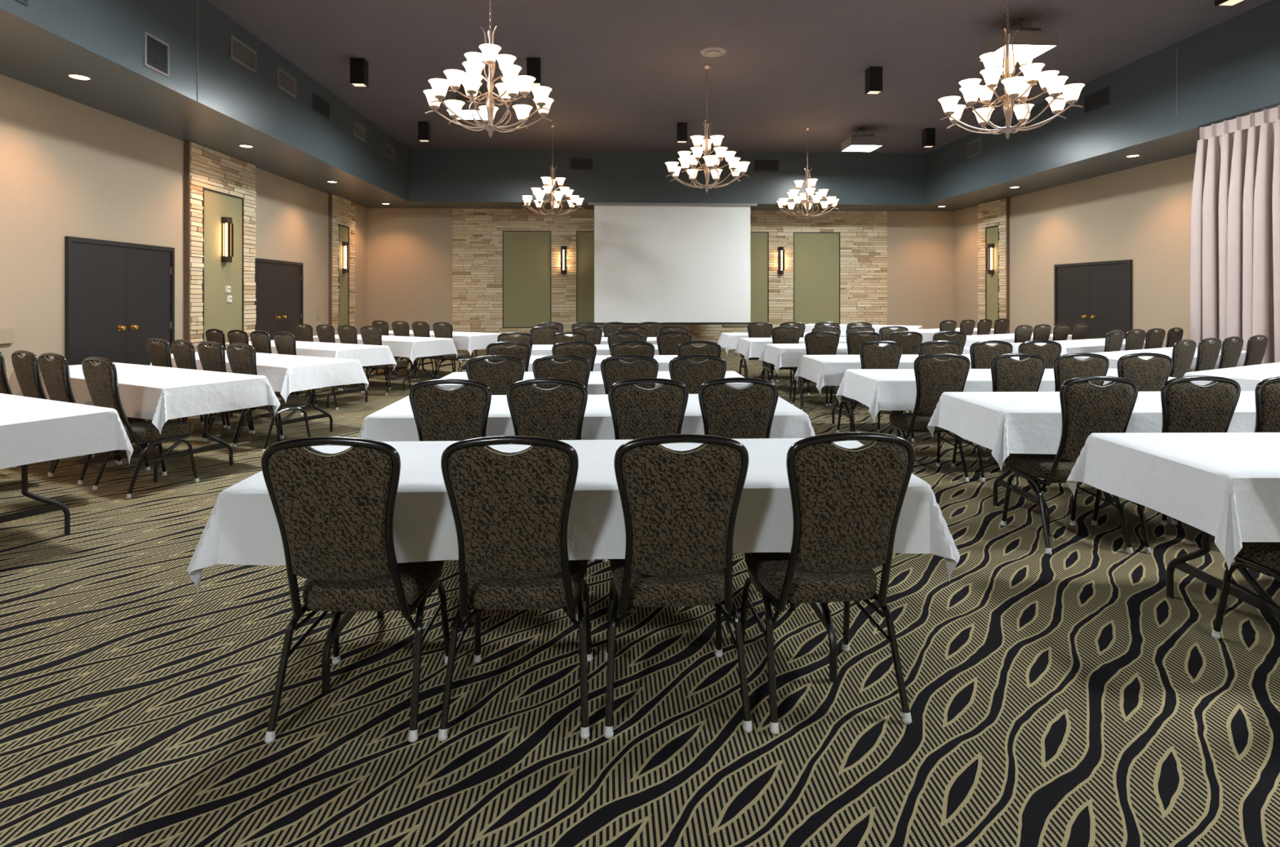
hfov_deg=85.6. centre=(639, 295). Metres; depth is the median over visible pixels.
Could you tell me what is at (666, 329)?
banquet chair
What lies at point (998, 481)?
folding table
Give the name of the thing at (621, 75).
ceiling
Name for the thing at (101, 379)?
banquet chair
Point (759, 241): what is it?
wall panel
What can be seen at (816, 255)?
wall panel
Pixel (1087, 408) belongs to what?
banquet chair
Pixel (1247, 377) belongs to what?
tablecloth
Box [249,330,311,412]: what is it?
banquet chair
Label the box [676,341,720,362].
banquet chair
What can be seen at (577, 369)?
banquet chair
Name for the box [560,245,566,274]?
wall sconce
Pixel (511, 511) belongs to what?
banquet chair
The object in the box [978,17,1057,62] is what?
pendant light
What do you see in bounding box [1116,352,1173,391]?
banquet chair
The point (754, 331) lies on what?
banquet chair
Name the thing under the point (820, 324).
banquet chair
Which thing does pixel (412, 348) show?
tablecloth
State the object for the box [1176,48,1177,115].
trim
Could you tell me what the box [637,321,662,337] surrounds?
banquet chair
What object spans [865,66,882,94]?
spotlight
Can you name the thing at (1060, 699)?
floor
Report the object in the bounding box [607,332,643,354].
banquet chair
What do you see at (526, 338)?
banquet chair
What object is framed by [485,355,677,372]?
tablecloth
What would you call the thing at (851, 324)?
banquet chair
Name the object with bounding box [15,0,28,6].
air vent
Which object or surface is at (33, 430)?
tablecloth
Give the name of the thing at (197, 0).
trim
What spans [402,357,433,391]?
folding table
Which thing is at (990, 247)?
wall sconce
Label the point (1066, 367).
banquet chair
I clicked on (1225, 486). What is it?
tablecloth
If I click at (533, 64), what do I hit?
ceiling spotlight
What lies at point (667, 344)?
banquet chair
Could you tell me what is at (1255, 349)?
banquet chair
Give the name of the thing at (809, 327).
tablecloth
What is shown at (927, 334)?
tablecloth
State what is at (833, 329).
banquet chair
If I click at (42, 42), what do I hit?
bulkhead
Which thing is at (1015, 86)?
chandelier
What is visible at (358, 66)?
ceiling spotlight
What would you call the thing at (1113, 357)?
tablecloth
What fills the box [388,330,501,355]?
tablecloth
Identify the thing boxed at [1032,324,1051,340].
banquet chair
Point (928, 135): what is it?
spotlight
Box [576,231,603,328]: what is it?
wall panel
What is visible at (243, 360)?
banquet chair
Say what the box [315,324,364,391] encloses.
banquet chair
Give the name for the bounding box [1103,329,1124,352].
banquet chair
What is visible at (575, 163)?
air vent
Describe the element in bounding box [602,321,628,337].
banquet chair
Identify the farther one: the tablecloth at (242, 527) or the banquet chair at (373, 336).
the banquet chair at (373, 336)
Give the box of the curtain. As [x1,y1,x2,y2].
[1190,102,1279,364]
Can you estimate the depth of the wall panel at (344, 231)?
16.11 m
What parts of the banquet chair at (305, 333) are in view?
backrest, frame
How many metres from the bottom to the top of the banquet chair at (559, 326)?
0.987 m
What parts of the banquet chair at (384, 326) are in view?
backrest, frame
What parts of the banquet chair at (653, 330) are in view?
frame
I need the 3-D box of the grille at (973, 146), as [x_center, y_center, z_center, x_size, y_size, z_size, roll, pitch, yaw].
[7.240,-3.195,14.992,0.009,0.259,0.484,0,0,-3]
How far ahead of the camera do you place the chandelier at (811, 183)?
14.55 m
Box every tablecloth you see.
[0,393,133,469]
[8,362,279,435]
[150,350,368,402]
[187,438,959,593]
[225,340,396,369]
[312,334,457,364]
[357,394,815,441]
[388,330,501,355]
[436,371,750,395]
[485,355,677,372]
[530,344,658,355]
[564,332,604,337]
[600,337,657,344]
[717,332,846,353]
[734,337,846,363]
[758,343,969,374]
[794,354,1019,394]
[804,324,923,333]
[835,368,1174,422]
[907,328,994,342]
[927,391,1255,470]
[964,333,1071,347]
[1011,337,1165,355]
[1066,432,1279,570]
[1074,346,1245,372]
[1182,362,1279,391]
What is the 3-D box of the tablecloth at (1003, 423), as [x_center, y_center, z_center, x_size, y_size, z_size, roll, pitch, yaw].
[3.333,0.835,4.409,2.661,0.338,0.977,0,0,-1]
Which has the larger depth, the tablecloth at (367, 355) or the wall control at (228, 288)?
the wall control at (228, 288)
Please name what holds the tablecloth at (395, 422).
on the folding table
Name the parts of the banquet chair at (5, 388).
frame, backrest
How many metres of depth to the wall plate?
14.88 m
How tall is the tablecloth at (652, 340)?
0.338 m
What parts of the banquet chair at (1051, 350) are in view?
frame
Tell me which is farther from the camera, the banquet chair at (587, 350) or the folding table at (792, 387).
the folding table at (792, 387)
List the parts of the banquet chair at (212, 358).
leg, frame, backrest, leg, leg, leg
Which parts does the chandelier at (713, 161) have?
lamp shade, lamp shade, lamp shade, arm, lamp shade, arm, lamp shade, lamp shade, arm, arm, lamp shade, lamp shade, scroll rod, arm, crown rod, crown rod, chain, lamp shade, arm, lamp shade, crown rod, lamp shade, lamp shade, lamp shade, arm, arm, lamp shade, arm, arm, lamp shade, arm, lamp shade, lamp shade, lamp shade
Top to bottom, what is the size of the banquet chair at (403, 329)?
0.987 m
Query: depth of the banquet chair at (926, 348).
6.61 m
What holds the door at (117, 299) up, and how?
in the wall at (68, 167)
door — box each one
[64,235,174,365]
[254,257,303,341]
[1053,259,1132,339]
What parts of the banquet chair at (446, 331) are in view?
leg, backrest, frame, seat frame, seat, leg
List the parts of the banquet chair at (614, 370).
handle trim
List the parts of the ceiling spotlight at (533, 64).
light panel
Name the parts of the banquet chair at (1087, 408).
leg, leg, seat, seat frame, leg, frame, backrest, handle trim, leg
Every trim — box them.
[196,0,198,102]
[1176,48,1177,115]
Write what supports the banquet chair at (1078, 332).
on the floor
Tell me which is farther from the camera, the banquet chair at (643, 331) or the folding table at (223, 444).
the banquet chair at (643, 331)
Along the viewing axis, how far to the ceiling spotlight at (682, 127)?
14.16 m
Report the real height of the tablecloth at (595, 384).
0.338 m
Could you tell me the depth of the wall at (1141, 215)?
13.04 m
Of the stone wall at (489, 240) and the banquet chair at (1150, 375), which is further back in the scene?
the stone wall at (489, 240)
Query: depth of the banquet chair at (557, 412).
3.60 m
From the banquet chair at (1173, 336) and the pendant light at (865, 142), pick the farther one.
the pendant light at (865, 142)
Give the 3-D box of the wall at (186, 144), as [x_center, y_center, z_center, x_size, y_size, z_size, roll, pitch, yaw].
[-6.713,-0.425,11.115,0.074,3.690,1.900,0,0,-3]
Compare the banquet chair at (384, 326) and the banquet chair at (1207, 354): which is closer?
the banquet chair at (1207, 354)
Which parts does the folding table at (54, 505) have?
leg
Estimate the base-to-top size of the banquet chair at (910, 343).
0.987 m
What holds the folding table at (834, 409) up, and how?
on the floor
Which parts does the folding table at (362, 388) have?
leg, leg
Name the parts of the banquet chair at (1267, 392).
frame, backrest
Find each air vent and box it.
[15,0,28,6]
[143,31,169,77]
[230,35,256,73]
[276,66,296,97]
[312,92,329,119]
[353,120,365,142]
[385,142,395,160]
[569,157,592,169]
[754,160,778,171]
[967,137,981,158]
[1084,86,1108,113]
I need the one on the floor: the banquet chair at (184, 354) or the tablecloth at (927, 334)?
the banquet chair at (184, 354)
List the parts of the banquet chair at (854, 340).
leg, backrest, frame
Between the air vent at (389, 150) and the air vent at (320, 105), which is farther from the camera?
the air vent at (389, 150)
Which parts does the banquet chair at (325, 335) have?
backrest, frame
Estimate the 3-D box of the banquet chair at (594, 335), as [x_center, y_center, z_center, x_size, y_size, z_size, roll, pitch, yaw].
[-0.759,0.925,10.016,0.485,0.987,0.589,0,0,-4]
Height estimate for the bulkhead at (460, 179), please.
1.270 m
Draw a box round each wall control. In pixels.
[225,285,231,293]
[226,295,231,302]
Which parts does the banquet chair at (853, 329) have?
backrest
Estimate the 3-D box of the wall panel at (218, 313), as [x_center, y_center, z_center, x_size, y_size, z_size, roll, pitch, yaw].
[-6.698,-0.395,11.071,0.094,2.490,1.170,0,0,-3]
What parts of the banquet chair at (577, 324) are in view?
backrest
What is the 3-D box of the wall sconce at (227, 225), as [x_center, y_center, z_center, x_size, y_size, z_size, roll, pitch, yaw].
[-6.605,-0.890,11.081,0.124,0.720,0.156,0,0,-3]
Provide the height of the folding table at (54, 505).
0.750 m
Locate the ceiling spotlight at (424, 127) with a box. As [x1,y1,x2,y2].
[417,121,430,142]
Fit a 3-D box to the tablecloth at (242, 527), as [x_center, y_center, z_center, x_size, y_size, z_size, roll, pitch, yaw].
[-0.216,0.835,2.800,2.651,0.338,0.981,0,0,-2]
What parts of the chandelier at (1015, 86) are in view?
lamp shade, lamp shade, lamp shade, arm, lamp shade, arm, lamp shade, arm, arm, lamp shade, arm, lamp shade, lamp shade, arm, scroll rod, scroll rod, arm, crown rod, crown rod, scroll rod, chain, lamp shade, arm, lamp shade, crown rod, arm, arm, scroll rod, arm, scroll rod, arm, lamp shade, lamp shade, lamp shade, arm, lamp shade, arm, arm, lamp shade, arm, lamp shade, lamp shade, lamp shade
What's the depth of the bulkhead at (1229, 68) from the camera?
10.68 m
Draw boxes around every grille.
[146,35,167,73]
[279,70,295,95]
[314,95,328,116]
[386,144,394,159]
[968,139,979,156]
[1085,88,1106,110]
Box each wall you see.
[0,74,366,379]
[183,141,254,352]
[328,194,354,328]
[366,208,952,340]
[452,208,887,350]
[952,152,1195,346]
[978,197,1009,333]
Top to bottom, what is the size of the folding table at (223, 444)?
0.750 m
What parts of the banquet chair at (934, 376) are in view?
leg, leg, seat, seat frame, leg, frame, backrest, handle trim, leg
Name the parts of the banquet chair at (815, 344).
leg, leg, frame, backrest, leg, leg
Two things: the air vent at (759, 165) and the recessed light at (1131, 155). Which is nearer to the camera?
the recessed light at (1131, 155)
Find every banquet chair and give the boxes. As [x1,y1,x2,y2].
[0,351,84,468]
[11,350,117,476]
[38,352,150,484]
[81,356,199,498]
[146,337,226,428]
[171,339,251,441]
[197,341,280,447]
[205,328,226,350]
[226,342,311,453]
[227,329,248,348]
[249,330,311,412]
[261,436,449,743]
[273,332,337,415]
[295,324,345,385]
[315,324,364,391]
[337,324,387,393]
[360,325,411,395]
[372,320,413,377]
[391,320,434,379]
[408,378,491,441]
[411,321,454,379]
[432,322,474,379]
[437,435,593,741]
[465,355,524,395]
[485,341,531,372]
[497,332,533,355]
[506,378,594,562]
[529,326,559,344]
[532,355,591,388]
[537,322,563,333]
[551,332,587,346]
[551,341,596,371]
[571,322,597,331]
[572,326,602,344]
[600,355,658,394]
[601,377,688,562]
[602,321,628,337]
[604,434,752,738]
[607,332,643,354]
[610,341,654,362]
[617,326,648,342]
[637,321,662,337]
[656,331,691,355]
[658,325,688,336]
[668,355,726,394]
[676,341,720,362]
[697,377,778,439]
[736,431,915,734]
[739,322,773,382]
[762,326,800,395]
[772,322,805,382]
[792,331,839,410]
[798,326,840,395]
[813,321,839,329]
[829,331,880,410]
[836,341,902,436]
[845,325,875,336]
[846,321,871,329]
[879,325,908,341]
[888,331,922,355]
[888,353,970,482]
[893,340,961,442]
[933,331,966,354]
[939,320,956,335]
[951,353,1045,482]
[960,320,975,335]
[962,340,1013,441]
[976,319,992,335]
[993,319,1008,334]
[1000,376,1137,555]
[1013,324,1032,342]
[1017,340,1062,368]
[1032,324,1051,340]
[1043,352,1109,479]
[1052,323,1070,341]
[1071,323,1088,340]
[1091,375,1240,554]
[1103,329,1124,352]
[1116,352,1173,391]
[1124,328,1146,351]
[1144,328,1165,349]
[1165,327,1183,347]
[1168,339,1196,377]
[1171,376,1279,524]
[1193,337,1222,371]
[1211,542,1279,639]
[1217,336,1243,368]
[1242,334,1267,366]
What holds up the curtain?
hanging from the bulkhead at (1229, 68)
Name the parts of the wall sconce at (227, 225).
plate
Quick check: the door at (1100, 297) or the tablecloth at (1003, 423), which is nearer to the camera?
the tablecloth at (1003, 423)
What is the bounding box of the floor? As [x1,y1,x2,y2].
[0,349,1279,846]
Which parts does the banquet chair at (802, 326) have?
backrest, frame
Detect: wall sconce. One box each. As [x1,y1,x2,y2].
[221,217,233,262]
[342,241,349,272]
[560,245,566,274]
[777,246,784,274]
[986,244,994,274]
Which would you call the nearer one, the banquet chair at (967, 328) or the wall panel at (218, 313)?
the wall panel at (218, 313)
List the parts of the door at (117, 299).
knob, knob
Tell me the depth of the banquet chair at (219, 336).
8.92 m
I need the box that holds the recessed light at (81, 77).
[66,73,92,79]
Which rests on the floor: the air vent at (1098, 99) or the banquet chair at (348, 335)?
the banquet chair at (348, 335)
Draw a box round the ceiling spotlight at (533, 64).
[526,57,541,87]
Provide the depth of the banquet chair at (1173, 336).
9.35 m
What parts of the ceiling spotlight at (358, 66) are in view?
light panel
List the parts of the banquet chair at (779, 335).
leg, leg, seat, seat frame, frame, backrest, leg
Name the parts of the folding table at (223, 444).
leg, leg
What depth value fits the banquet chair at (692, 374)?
5.04 m
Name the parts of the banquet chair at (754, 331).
leg, leg, seat, backrest, frame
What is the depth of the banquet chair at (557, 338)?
8.20 m
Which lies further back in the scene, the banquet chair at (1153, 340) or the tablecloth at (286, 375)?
the banquet chair at (1153, 340)
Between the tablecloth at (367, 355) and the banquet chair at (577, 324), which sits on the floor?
the banquet chair at (577, 324)
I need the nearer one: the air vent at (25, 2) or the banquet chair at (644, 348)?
the air vent at (25, 2)
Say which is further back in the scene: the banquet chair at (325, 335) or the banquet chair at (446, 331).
the banquet chair at (446, 331)
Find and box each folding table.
[0,464,70,534]
[153,413,233,482]
[177,388,333,441]
[321,602,837,693]
[326,383,367,408]
[386,349,477,373]
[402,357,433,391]
[740,360,747,377]
[760,360,770,382]
[789,367,803,406]
[831,386,852,431]
[885,410,913,471]
[992,453,1049,535]
[1165,530,1279,626]
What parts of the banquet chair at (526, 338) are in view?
backrest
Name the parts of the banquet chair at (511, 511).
leg, leg, handle trim, backrest, frame, seat frame, seat, leg, leg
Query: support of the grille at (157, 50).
attached to the air vent at (156, 51)
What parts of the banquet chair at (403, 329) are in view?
backrest, frame, leg, leg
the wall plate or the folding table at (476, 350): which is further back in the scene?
the wall plate
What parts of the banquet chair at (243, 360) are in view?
backrest, leg, frame, seat frame, leg, leg, seat, leg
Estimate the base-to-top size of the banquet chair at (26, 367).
0.987 m
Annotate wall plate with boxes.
[316,307,319,319]
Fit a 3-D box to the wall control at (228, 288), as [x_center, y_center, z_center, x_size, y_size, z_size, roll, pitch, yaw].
[-6.653,-0.100,11.178,0.038,0.110,0.105,0,0,-3]
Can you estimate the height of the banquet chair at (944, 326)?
0.987 m
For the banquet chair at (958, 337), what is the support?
on the floor
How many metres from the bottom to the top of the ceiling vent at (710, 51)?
0.047 m
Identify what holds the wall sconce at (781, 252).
attached to the stone wall at (489, 240)
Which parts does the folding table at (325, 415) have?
leg, leg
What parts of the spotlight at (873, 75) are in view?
light panel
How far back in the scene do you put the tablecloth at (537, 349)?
8.61 m
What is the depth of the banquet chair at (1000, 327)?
12.87 m
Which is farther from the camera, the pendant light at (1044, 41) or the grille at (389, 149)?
the grille at (389, 149)
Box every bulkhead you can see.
[0,0,421,208]
[408,149,924,211]
[903,0,1279,211]
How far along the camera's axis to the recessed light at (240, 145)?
10.46 m
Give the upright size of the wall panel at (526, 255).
2.540 m
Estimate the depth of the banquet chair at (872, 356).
6.61 m
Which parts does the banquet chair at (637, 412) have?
backrest, frame, handle trim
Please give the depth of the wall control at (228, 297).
11.20 m
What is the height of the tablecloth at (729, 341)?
0.338 m
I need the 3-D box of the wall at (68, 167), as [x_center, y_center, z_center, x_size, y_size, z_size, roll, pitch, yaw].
[-6.527,-1.060,5.513,0.100,4.960,24.850,0,0,-3]
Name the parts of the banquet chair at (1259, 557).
leg, seat frame, seat, leg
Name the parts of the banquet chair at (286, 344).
backrest, frame, leg, leg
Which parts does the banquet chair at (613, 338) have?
backrest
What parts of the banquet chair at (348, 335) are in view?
backrest, frame, leg, leg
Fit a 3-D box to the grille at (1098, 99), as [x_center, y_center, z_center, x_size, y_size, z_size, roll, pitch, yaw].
[7.423,-3.180,11.251,0.009,0.209,0.494,0,0,-3]
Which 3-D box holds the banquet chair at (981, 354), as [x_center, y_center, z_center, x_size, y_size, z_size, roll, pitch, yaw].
[3.370,0.925,6.931,0.485,0.987,0.589,0,0,-3]
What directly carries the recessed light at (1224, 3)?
in the ceiling
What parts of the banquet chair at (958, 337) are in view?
backrest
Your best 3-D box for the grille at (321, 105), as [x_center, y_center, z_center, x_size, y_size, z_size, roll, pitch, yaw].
[-5.347,-3.180,11.603,0.009,0.209,0.604,0,0,-3]
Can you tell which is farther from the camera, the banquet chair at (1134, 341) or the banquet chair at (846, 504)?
the banquet chair at (1134, 341)
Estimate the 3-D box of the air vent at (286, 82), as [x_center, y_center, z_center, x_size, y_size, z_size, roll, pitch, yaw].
[-5.285,-3.185,10.354,0.014,0.290,0.600,0,0,-3]
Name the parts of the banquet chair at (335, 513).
leg, handle trim, backrest, leg, frame, seat frame, seat, leg, leg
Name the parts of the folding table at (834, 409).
leg, leg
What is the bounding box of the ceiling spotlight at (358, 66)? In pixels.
[350,57,368,87]
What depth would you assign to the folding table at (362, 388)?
8.95 m
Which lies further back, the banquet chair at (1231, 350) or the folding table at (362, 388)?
the folding table at (362, 388)
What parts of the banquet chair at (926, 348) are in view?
leg, frame, backrest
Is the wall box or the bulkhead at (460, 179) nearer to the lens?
the wall box
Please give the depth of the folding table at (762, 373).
10.56 m
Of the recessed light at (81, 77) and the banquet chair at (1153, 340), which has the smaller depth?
the recessed light at (81, 77)
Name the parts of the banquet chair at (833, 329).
backrest, frame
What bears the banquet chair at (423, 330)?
on the floor
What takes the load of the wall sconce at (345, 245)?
attached to the wall panel at (344, 231)
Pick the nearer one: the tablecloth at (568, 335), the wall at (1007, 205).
the tablecloth at (568, 335)
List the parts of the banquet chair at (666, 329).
backrest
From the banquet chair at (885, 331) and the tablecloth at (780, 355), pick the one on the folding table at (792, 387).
the tablecloth at (780, 355)
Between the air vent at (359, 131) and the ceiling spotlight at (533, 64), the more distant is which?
the air vent at (359, 131)
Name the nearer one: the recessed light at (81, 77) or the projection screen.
the recessed light at (81, 77)
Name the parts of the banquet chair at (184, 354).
frame, backrest, leg, leg, leg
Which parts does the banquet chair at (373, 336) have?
leg, backrest, frame, leg, seat frame, seat, leg, leg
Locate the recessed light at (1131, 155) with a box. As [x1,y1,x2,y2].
[1124,154,1140,157]
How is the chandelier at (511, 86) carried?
hanging from the ceiling
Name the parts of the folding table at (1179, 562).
leg, leg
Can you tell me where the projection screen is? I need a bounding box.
[587,202,757,324]
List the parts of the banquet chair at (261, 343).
frame, backrest, leg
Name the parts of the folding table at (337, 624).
leg, leg, leg, leg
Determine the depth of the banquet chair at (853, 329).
9.78 m
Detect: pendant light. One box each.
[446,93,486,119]
[840,127,882,151]
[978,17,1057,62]
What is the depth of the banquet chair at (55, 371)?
5.22 m
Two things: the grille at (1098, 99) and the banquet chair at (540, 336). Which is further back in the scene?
the grille at (1098, 99)
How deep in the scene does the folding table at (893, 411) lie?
5.94 m
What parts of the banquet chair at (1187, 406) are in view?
leg, leg, leg, frame, backrest, handle trim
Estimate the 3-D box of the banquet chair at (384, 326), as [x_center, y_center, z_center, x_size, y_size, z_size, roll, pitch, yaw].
[-4.366,0.925,12.229,0.485,0.987,0.589,0,0,32]
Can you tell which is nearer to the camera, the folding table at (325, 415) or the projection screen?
the folding table at (325, 415)
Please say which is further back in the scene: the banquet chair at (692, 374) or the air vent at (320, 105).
the air vent at (320, 105)
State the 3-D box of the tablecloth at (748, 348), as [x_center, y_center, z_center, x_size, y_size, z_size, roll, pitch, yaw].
[2.822,0.835,10.577,2.654,0.338,0.969,0,0,-3]
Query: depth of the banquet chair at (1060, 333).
10.65 m
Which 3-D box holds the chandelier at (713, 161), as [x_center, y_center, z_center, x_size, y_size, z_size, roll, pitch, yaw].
[1.031,-2.559,10.636,1.299,1.959,1.280,0,0,1]
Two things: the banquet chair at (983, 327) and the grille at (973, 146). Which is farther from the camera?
the grille at (973, 146)
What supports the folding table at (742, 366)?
on the floor
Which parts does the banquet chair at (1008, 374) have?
leg, leg, frame, backrest, handle trim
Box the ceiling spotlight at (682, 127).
[676,122,687,143]
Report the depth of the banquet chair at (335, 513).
2.16 m
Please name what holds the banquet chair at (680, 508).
on the floor
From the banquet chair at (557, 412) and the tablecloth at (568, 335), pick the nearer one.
the banquet chair at (557, 412)
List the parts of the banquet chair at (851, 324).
backrest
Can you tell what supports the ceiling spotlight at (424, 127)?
in the ceiling
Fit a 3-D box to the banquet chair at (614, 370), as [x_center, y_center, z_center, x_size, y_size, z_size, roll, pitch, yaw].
[-0.076,0.925,5.306,0.485,0.987,0.589,0,0,0]
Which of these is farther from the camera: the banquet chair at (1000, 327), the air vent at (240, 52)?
the banquet chair at (1000, 327)
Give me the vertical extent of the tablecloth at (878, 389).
0.338 m
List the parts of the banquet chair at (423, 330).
leg, backrest, frame, seat, leg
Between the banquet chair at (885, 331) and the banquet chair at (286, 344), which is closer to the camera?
the banquet chair at (286, 344)
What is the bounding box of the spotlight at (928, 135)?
[921,128,935,148]
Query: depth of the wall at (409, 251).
18.03 m
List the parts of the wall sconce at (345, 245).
plate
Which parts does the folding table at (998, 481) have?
leg, leg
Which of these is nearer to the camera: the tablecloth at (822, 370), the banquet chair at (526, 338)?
the tablecloth at (822, 370)
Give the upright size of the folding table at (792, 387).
0.750 m
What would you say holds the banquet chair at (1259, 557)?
on the floor
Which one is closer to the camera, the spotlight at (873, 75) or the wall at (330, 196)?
the spotlight at (873, 75)
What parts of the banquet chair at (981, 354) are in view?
backrest, frame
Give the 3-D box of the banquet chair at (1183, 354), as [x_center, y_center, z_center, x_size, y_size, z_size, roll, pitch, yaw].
[5.236,0.925,7.048,0.485,0.987,0.589,0,0,-29]
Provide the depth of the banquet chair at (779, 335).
9.76 m
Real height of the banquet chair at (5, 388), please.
0.987 m
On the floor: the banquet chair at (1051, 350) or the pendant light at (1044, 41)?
the banquet chair at (1051, 350)
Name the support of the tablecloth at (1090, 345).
on the folding table
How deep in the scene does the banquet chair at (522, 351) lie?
6.52 m
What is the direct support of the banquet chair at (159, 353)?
on the floor
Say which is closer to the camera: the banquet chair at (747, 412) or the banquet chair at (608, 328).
the banquet chair at (747, 412)
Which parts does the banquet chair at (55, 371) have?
leg, frame, backrest, leg, leg, seat, leg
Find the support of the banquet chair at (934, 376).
on the floor
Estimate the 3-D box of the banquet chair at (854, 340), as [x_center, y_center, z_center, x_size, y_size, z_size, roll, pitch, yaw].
[2.688,0.925,8.650,0.485,0.987,0.589,0,0,-4]
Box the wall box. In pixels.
[0,328,14,344]
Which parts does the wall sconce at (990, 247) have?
plate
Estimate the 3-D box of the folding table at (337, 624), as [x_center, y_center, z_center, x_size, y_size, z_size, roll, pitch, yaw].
[-0.217,1.045,2.803,2.440,0.750,0.760,0,0,-2]
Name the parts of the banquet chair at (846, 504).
leg, leg, seat, seat frame, leg, frame, backrest, handle trim, leg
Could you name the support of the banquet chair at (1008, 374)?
on the floor
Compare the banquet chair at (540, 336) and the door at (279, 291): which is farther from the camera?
the door at (279, 291)
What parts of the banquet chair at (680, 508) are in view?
leg, leg, seat, seat frame, frame, backrest, handle trim, leg, leg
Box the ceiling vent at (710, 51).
[699,47,726,57]
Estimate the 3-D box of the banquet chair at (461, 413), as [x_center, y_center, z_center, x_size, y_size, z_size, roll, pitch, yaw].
[-0.994,0.925,3.863,0.485,0.987,0.589,0,0,-2]
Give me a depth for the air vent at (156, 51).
7.35 m
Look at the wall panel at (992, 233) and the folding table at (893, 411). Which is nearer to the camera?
the folding table at (893, 411)
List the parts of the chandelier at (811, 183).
lamp shade, lamp shade, arm, lamp shade, arm, lamp shade, lamp shade, lamp shade, lamp shade, chain, lamp shade, lamp shade, lamp shade, arm, lamp shade, lamp shade, arm, lamp shade, lamp shade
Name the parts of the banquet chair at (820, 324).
backrest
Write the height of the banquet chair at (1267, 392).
0.987 m
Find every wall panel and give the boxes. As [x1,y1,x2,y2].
[201,187,244,342]
[337,224,349,328]
[502,231,551,328]
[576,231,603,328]
[722,231,768,327]
[793,231,839,324]
[985,225,999,328]
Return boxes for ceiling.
[207,0,1271,154]
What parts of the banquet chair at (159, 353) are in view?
frame, backrest, leg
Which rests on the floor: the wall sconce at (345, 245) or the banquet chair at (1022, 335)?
the banquet chair at (1022, 335)
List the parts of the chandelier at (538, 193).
lamp shade, arm, lamp shade, arm, lamp shade, lamp shade, arm, lamp shade, lamp shade, lamp shade, chain, arm, lamp shade, lamp shade, lamp shade, lamp shade, arm, lamp shade, lamp shade, arm, lamp shade, lamp shade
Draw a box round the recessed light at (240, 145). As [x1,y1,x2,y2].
[238,144,253,147]
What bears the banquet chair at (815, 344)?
on the floor
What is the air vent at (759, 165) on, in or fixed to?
attached to the bulkhead at (460, 179)
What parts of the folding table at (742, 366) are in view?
leg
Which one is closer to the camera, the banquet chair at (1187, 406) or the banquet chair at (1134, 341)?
the banquet chair at (1187, 406)
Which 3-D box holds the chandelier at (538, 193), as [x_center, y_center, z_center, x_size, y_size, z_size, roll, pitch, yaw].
[-1.824,-2.559,14.361,1.299,1.959,1.280,0,0,-39]
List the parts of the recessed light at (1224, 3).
light panel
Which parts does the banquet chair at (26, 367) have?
frame, backrest, leg, leg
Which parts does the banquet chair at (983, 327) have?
backrest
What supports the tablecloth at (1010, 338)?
on the folding table
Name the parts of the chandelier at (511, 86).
lamp shade, lamp shade, lamp shade, lamp shade, arm, arm, arm, arm, lamp shade, lamp shade, lamp shade, lamp shade, arm, arm, scroll rod, scroll rod, arm, crown rod, lamp shade, scroll rod, chain, arm, lamp shade, crown rod, arm, arm, scroll rod, scroll rod, arm, lamp shade, arm, lamp shade, lamp shade, arm, arm, lamp shade, lamp shade, arm, arm, lamp shade, lamp shade, lamp shade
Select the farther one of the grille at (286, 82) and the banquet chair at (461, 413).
the grille at (286, 82)
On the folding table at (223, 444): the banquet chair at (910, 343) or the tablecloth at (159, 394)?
the tablecloth at (159, 394)
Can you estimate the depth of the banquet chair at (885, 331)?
9.82 m
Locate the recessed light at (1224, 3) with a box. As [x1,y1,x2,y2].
[1214,0,1246,7]
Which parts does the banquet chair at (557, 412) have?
handle trim, backrest, frame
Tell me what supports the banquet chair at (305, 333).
on the floor
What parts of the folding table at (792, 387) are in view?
leg, leg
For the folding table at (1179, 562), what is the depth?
3.03 m
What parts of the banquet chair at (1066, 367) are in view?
frame, backrest, handle trim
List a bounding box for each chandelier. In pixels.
[422,0,554,137]
[522,124,584,218]
[665,64,750,192]
[777,127,839,220]
[937,0,1084,139]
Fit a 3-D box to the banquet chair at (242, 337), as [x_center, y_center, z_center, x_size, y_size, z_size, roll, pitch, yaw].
[-4.942,0.925,8.961,0.485,0.987,0.589,0,0,29]
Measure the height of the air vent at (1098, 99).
0.280 m
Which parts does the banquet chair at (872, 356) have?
leg, seat, seat frame, leg, frame, leg, backrest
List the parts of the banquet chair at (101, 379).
leg, backrest, frame, leg, seat, seat frame, leg, leg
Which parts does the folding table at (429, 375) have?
leg, leg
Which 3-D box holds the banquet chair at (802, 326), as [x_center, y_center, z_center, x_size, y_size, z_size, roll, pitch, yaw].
[2.486,0.925,11.572,0.485,0.987,0.589,0,0,-1]
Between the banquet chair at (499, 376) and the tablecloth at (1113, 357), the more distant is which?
the tablecloth at (1113, 357)
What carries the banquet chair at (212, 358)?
on the floor
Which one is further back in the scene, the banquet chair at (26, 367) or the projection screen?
the projection screen
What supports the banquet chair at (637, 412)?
on the floor
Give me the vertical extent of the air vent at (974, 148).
0.330 m

